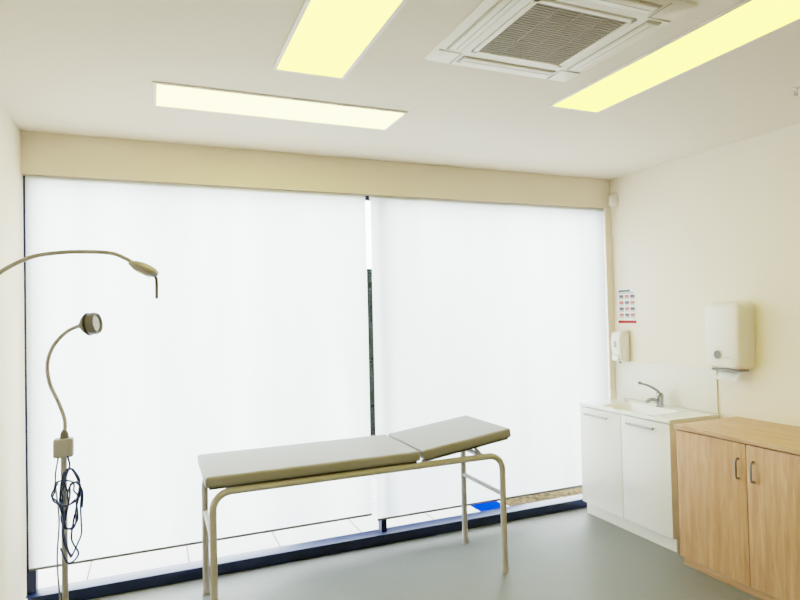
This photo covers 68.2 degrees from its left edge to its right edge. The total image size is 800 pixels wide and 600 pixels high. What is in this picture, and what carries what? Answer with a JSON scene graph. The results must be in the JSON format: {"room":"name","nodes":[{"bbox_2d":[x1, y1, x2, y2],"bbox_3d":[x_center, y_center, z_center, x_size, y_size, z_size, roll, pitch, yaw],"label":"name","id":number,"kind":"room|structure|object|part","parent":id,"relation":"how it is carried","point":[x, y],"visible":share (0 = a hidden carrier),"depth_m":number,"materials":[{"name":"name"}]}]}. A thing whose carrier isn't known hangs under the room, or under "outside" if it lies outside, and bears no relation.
{"room":"examination room","nodes":[
{"label":"examination room","id":0,"kind":"room"},
{"bbox_2d":[0,102,26,599],"bbox_3d":[-1.152,0.312,0.877,0.120,2.665,5.465,-1,-1,-23],"label":"wall","id":1,"kind":"structure","parent":0,"point":[13,551],"depth_m":3.03,"materials":[{"name":"beige paint"}]},
{"bbox_2d":[23,180,37,593],"bbox_3d":[-2.104,0.483,3.366,0.045,2.330,0.060,-1,-1,-23],"label":"window frame","id":2,"kind":"structure","parent":1,"relation":"attached to","point":[32,576],"depth_m":3.33,"materials":[{"name":"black metal"}]},
{"bbox_2d":[0,250,158,298],"bbox_3d":[-1.456,-0.074,2.646,0.698,0.304,0.104,-1,-1,-23],"label":"lamp","id":3,"kind":"object","parent":1,"relation":"attached to","point":[142,268],"visible":1,"depth_m":2.70,"materials":[{"name":"grey metal"}]},
{"bbox_3d":[-1.491,-0.118,2.633,0.571,0.215,0.018,-1,-1,-23],"label":"arm","id":4,"kind":"part","parent":3,"relation":"part of","materials":[{"name":"beige metal"}]},
{"bbox_3d":[-1.145,-0.063,2.771,0.022,0.112,0.014,-1,-1,-23],"label":"handle","id":5,"kind":"part","parent":3,"relation":"part of","materials":[{"name":"grey metal"}]},
{"bbox_2d":[0,0,799,179],"bbox_3d":[0.811,-1.098,1.743,4.447,0.100,5.465,-1,-1,-23],"label":"ceiling","id":6,"kind":"structure","parent":0,"point":[90,68],"depth_m":2.82,"materials":[{"name":"beige paint"}]},
{"bbox_2d":[153,84,156,104],"bbox_3d":[-1.166,-0.977,2.809,0.018,0.008,0.289,-1,-1,-23],"label":"frame","id":7,"kind":"object","parent":6,"relation":"attached to","point":[154,85],"visible":1,"depth_m":2.80,"materials":[{"name":"white"}]},
{"bbox_2d":[153,105,386,130],"bbox_3d":[-0.655,-0.980,3.189,1.255,0.008,0.018,-1,-1,-23],"label":"frame","id":8,"kind":"object","parent":6,"relation":"attached to","point":[153,105],"visible":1,"depth_m":3.16,"materials":[{"name":"white"}]},
{"bbox_2d":[157,84,402,128],"bbox_3d":[-0.596,-0.986,3.048,1.219,0.006,0.289,-1,-1,-23],"label":"ceiling light","id":9,"kind":"object","parent":6,"relation":"in","point":[170,96],"visible":1,"depth_m":3.02,"materials":[{"name":"white plastic"}]},
{"bbox_2d":[153,81,407,113],"bbox_3d":[-0.536,-0.989,2.906,1.255,0.008,0.018,-1,-1,-23],"label":"frame","id":10,"kind":"object","parent":6,"relation":"attached to","point":[154,82],"visible":1,"depth_m":2.87,"materials":[{"name":"white metal"}]},
{"bbox_2d":[273,0,310,68],"bbox_3d":[-0.311,-1.013,1.997,0.018,0.008,1.179,-1,-1,-23],"label":"frame","id":11,"kind":"object","parent":6,"relation":"attached to","point":[306,3],"visible":1,"depth_m":2.21,"materials":[{"name":"white"}]},
{"bbox_2d":[272,68,343,79],"bbox_3d":[-0.400,-0.998,2.608,0.325,0.008,0.018,-1,-1,-23],"label":"frame","id":12,"kind":"object","parent":6,"relation":"attached to","point":[272,68],"visible":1,"depth_m":2.60,"materials":[{"name":"white"}]},
{"bbox_2d":[21,131,610,208],"bbox_3d":[-0.211,-0.854,4.189,4.207,0.240,0.150,-1,-1,-23],"label":"bulkhead","id":13,"kind":"object","parent":6,"relation":"attached to","point":[42,154],"visible":0.79,"depth_m":3.88,"materials":[{"name":"beige paint"}]},
{"bbox_2d":[23,176,369,200],"bbox_3d":[-0.242,-0.720,4.183,4.142,0.025,0.060,-1,-1,-23],"label":"rail","id":14,"kind":"object","parent":13,"relation":"attached to","point":[366,197],"visible":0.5,"depth_m":4.16,"materials":[{"name":"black metal"}]},
{"bbox_2d":[25,175,371,571],"bbox_3d":[-1.155,0.389,3.705,2.025,2.211,0.032,-1,-1,-23],"label":"roller blind","id":15,"kind":"object","parent":13,"relation":"hanging from","point":[255,333],"visible":0.91,"depth_m":3.62,"materials":[{"name":"fabric"}]},
{"bbox_2d":[369,196,608,520],"bbox_3d":[0.761,0.384,4.504,2.055,2.254,0.032,-1,-1,-23],"label":"roller blind","id":16,"kind":"object","parent":13,"relation":"hanging from","point":[495,313],"visible":0.78,"depth_m":4.46,"materials":[{"name":"fabric"}]},
{"bbox_2d":[277,0,401,77],"bbox_3d":[-0.169,-1.016,2.056,0.289,0.006,1.179,-1,-1,-23],"label":"ceiling light","id":17,"kind":"object","parent":6,"relation":"in","point":[330,35],"visible":1,"depth_m":2.24,"materials":[{"name":"yellow plastic"}]},
{"bbox_2d":[342,0,407,78],"bbox_3d":[-0.028,-1.017,2.115,0.018,0.008,1.179,-1,-1,-23],"label":"frame","id":18,"kind":"object","parent":6,"relation":"attached to","point":[403,2],"visible":1,"depth_m":2.26,"materials":[{"name":"white"}]},
{"bbox_2d":[385,114,406,129],"bbox_3d":[-0.025,-0.993,3.287,0.018,0.008,0.289,-1,-1,-23],"label":"frame","id":19,"kind":"object","parent":6,"relation":"attached to","point":[403,115],"visible":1,"depth_m":3.27,"materials":[{"name":"white metal"}]},
{"bbox_2d":[425,0,697,81],"bbox_3d":[0.580,-1.021,2.286,0.736,0.020,0.736,-1,-1,-23],"label":"air conditioner","id":20,"kind":"object","parent":6,"relation":"attached to","point":[556,40],"depth_m":2.26,"materials":[{"name":"white plastic"}]},
{"bbox_2d":[548,105,598,112],"bbox_3d":[0.929,-1.017,3.149,0.325,0.008,0.018,-1,-1,-23],"label":"frame","id":21,"kind":"object","parent":6,"relation":"attached to","point":[548,105],"visible":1,"depth_m":3.14,"materials":[{"name":"white metal"}]},
{"bbox_2d":[550,0,752,105],"bbox_3d":[1.018,-1.032,2.538,0.018,0.008,1.179,-1,-1,-23],"label":"frame","id":22,"kind":"object","parent":6,"relation":"attached to","point":[744,2],"visible":1,"depth_m":2.42,"materials":[{"name":"white"}]},
{"bbox_2d":[554,0,799,111],"bbox_3d":[1.160,-1.035,2.597,0.289,0.006,1.179,-1,-1,-23],"label":"ceiling light","id":23,"kind":"object","parent":6,"relation":"in","point":[754,19],"visible":1,"depth_m":2.46,"materials":[{"name":"yellow plastic"}]},
{"bbox_2d":[598,18,799,111],"bbox_3d":[1.301,-1.036,2.657,0.018,0.008,1.179,-1,-1,-23],"label":"frame","id":24,"kind":"object","parent":6,"relation":"attached to","point":[798,19],"visible":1,"depth_m":2.56,"materials":[{"name":"white metal"}]},
{"bbox_2d":[791,86,799,95],"bbox_3d":[1.959,-1.031,2.923,0.044,0.038,0.044,-1,-1,-23],"label":"sprinkler","id":25,"kind":"object","parent":6,"relation":"hanging from","point":[796,88],"depth_m":2.92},
{"bbox_2d":[89,507,761,599],"bbox_3d":[0.880,1.665,1.671,4.447,0.100,5.435,-1,-1,-23],"label":"floor","id":26,"kind":"structure","parent":0,"point":[576,554],"depth_m":3.62,"materials":[{"name":"plastic"}]},
{"bbox_2d":[45,312,102,599],"bbox_3d":[-1.694,0.883,2.990,0.472,1.636,0.464,-1,-1,-23],"label":"floor lamp","id":27,"kind":"object","parent":26,"relation":"on","point":[90,324],"visible":1,"depth_m":2.98,"materials":[{"name":"grey metal"}]},
{"bbox_2d":[25,494,586,599],"bbox_3d":[-0.177,1.655,4.108,4.142,0.070,0.115,-1,-1,-23],"label":"window frame","id":28,"kind":"structure","parent":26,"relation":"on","point":[178,573],"depth_m":3.86,"materials":[{"name":"blue metal"}]},
{"bbox_2d":[378,520,386,531],"bbox_3d":[-0.148,0.456,4.187,0.040,2.330,0.060,-1,-1,-23],"label":"mullion","id":29,"kind":"object","parent":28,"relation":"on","point":[383,523],"visible":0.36,"depth_m":4.14,"materials":[{"name":"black metal"}]},
{"bbox_2d":[198,415,510,599],"bbox_3d":[-0.240,1.245,3.539,1.799,0.870,0.556,-1,-1,-23],"label":"couch","id":30,"kind":"object","parent":26,"relation":"on","point":[265,468],"visible":1,"depth_m":3.41,"materials":[{"name":"grey leather"}]},
{"bbox_3d":[-0.344,1.316,3.759,1.741,0.717,0.037,-1,-1,-23],"label":"frame","id":31,"kind":"part","parent":30,"relation":"part of","materials":[{"name":"grey metal"}]},
{"bbox_2d":[579,398,719,552],"bbox_3d":[1.782,1.218,4.305,0.491,0.862,0.880,-1,-1,-23],"label":"vanity cabinet","id":32,"kind":"object","parent":26,"relation":"on","point":[629,446],"visible":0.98,"depth_m":4.15,"materials":[{"name":"white"}]},
{"bbox_3d":[1.511,1.194,4.430,0.018,0.737,0.433,-1,-1,-23],"label":"door","id":33,"kind":"part","parent":32,"relation":"part of","materials":[{"name":"white"}]},
{"bbox_3d":[1.631,0.862,4.037,0.014,0.014,0.240,-1,-1,-23],"label":"door bar","id":34,"kind":"part","parent":32,"relation":"part of","materials":[{"name":"silver metal"}]},
{"bbox_3d":[1.680,1.182,4.027,0.018,0.737,0.433,-1,-1,-23],"label":"door","id":35,"kind":"part","parent":32,"relation":"part of","materials":[{"name":"white"}]},
{"bbox_2d":[579,398,719,423],"bbox_3d":[1.786,0.838,4.319,0.463,0.102,0.880,-1,-1,-23],"label":"countertop","id":36,"kind":"structure","parent":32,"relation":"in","point":[620,410],"depth_m":4.30,"materials":[{"name":"white ceramic"}]},
{"bbox_2d":[638,381,663,406],"bbox_3d":[1.861,0.694,4.368,0.164,0.183,0.114,-1,-1,-10],"label":"mixer tap","id":37,"kind":"object","parent":32,"relation":"on","point":[659,396],"visible":1,"depth_m":4.34,"materials":[{"name":"silver metal"}]},
{"bbox_3d":[1.857,0.655,4.379,0.138,0.087,0.022,-2,-1,16],"label":"lever","id":38,"kind":"part","parent":37,"relation":"part of","materials":[{"name":"silver metal"}]},
{"bbox_3d":[1.853,0.742,4.333,0.135,0.053,0.026,-1,-1,-23],"label":"spout","id":39,"kind":"part","parent":37,"relation":"part of","materials":[{"name":"silver metal"}]},
{"bbox_2d":[674,416,799,599],"bbox_3d":[2.144,1.188,3.333,0.574,0.865,0.955,-1,-1,-23],"label":"storage cabinet","id":40,"kind":"object","parent":26,"relation":"on","point":[739,477],"visible":1,"depth_m":3.30,"materials":[{"name":"brown wood"}]},
{"bbox_3d":[1.825,1.188,3.459,0.018,0.775,0.464,-1,-1,-23],"label":"door","id":41,"kind":"part","parent":40,"relation":"part of","materials":[{"name":"brown wood"}]},
{"bbox_3d":[1.869,0.936,3.280,0.033,0.122,0.012,-1,-1,-23],"label":"door handle","id":42,"kind":"part","parent":40,"relation":"part of","materials":[{"name":"silver metal"}]},
{"bbox_3d":[1.904,0.933,3.197,0.033,0.122,0.012,-1,-1,-23],"label":"door handle","id":43,"kind":"part","parent":40,"relation":"part of","materials":[{"name":"silver metal"}]},
{"bbox_3d":[2.008,1.175,3.022,0.018,0.775,0.475,-1,-1,-23],"label":"door","id":44,"kind":"part","parent":40,"relation":"part of","materials":[{"name":"brown wood"}]},
{"bbox_2d":[603,208,616,398],"bbox_3d":[1.729,0.451,4.963,0.065,2.425,0.150,-1,-1,-23],"label":"wall","id":45,"kind":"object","parent":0,"point":[606,211],"visible":0.29,"depth_m":4.90,"materials":[{"name":"beige paint"}]},
{"bbox_2d":[610,123,799,426],"bbox_3d":[2.838,0.256,2.551,0.120,2.665,5.465,-1,-1,-23],"label":"wall","id":46,"kind":"structure","parent":0,"point":[691,233],"depth_m":3.98,"materials":[{"name":"beige paint"}]},
{"bbox_2d":[609,193,617,206],"bbox_3d":[1.752,-0.824,4.875,0.052,0.110,0.070,-1,-1,-23],"label":"sensor","id":47,"kind":"object","parent":46,"relation":"attached to","point":[613,198],"visible":1,"depth_m":4.85,"materials":[{"name":"white plastic"}]},
{"bbox_2d":[611,330,629,362],"bbox_3d":[1.777,0.379,4.774,0.116,0.264,0.106,-1,-1,-23],"label":"soap dispenser","id":48,"kind":"object","parent":46,"relation":"attached to","point":[620,338],"visible":1,"depth_m":4.73,"materials":[{"name":"white plastic"}]},
{"bbox_2d":[617,288,636,323],"bbox_3d":[1.834,0.049,4.777,0.002,0.287,0.210,-1,-1,-23],"label":"poster","id":49,"kind":"object","parent":46,"relation":"attached to","point":[626,297],"visible":1,"depth_m":4.77,"materials":[{"name":"white paper"}]},
{"bbox_2d":[615,361,718,412],"bbox_3d":[1.972,0.633,4.455,0.009,0.301,0.955,-1,-1,-23],"label":"backsplash","id":50,"kind":"structure","parent":46,"relation":"attached to","point":[696,388],"depth_m":4.37,"materials":[{"name":"white"}]},
{"bbox_2d":[705,301,755,380],"bbox_3d":[2.143,0.266,3.866,0.140,0.513,0.292,-1,-1,-23],"label":"paper towel dispenser","id":51,"kind":"object","parent":46,"relation":"attached to","point":[729,325],"visible":1,"depth_m":3.78,"materials":[{"name":"white plastic"}]},
{"bbox_2d":[714,370,740,380],"bbox_3d":[2.140,0.482,3.854,0.065,0.081,0.160,-1,-1,-23],"label":"paper towel","id":52,"kind":"object","parent":51,"relation":"hanging from","point":[731,375],"depth_m":3.84,"materials":[{"name":"white paper"}]},
{"label":"outside","id":53,"kind":"structure","parent":0,"visible":0},
{"bbox_2d":[38,475,508,587],"bbox_3d":[-1.588,1.893,9.020,28.000,0.102,10.035,-1,-1,-23],"label":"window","id":54,"kind":"structure","parent":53,"point":[185,554],"depth_m":4.16,"materials":[{"name":"grey"}]},
{"bbox_2d":[367,269,375,435],"bbox_3d":[0.021,0.695,7.472,3.160,2.160,0.959,-1,-1,-23],"label":"hedge","id":55,"kind":"object","parent":54,"relation":"on","point":[369,271],"visible":0.02,"depth_m":6.87,"materials":[{"name":"green plant"}]},
{"bbox_2d":[470,501,506,510],"bbox_3d":[0.756,1.705,4.821,0.240,0.018,0.400,-1,-1,-23],"label":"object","id":56,"kind":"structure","parent":54,"relation":"on","point":[490,505],"depth_m":4.86,"materials":[{"name":"blue paint"}]},
{"bbox_2d":[506,487,582,505],"bbox_3d":[2.588,1.681,5.779,3.800,0.022,0.650,-1,-1,-23],"label":"garden bed","id":57,"kind":"object","parent":54,"relation":"on","point":[573,491],"visible":0.02,"depth_m":5.07,"materials":[{"name":"beige soil"}]}
]}

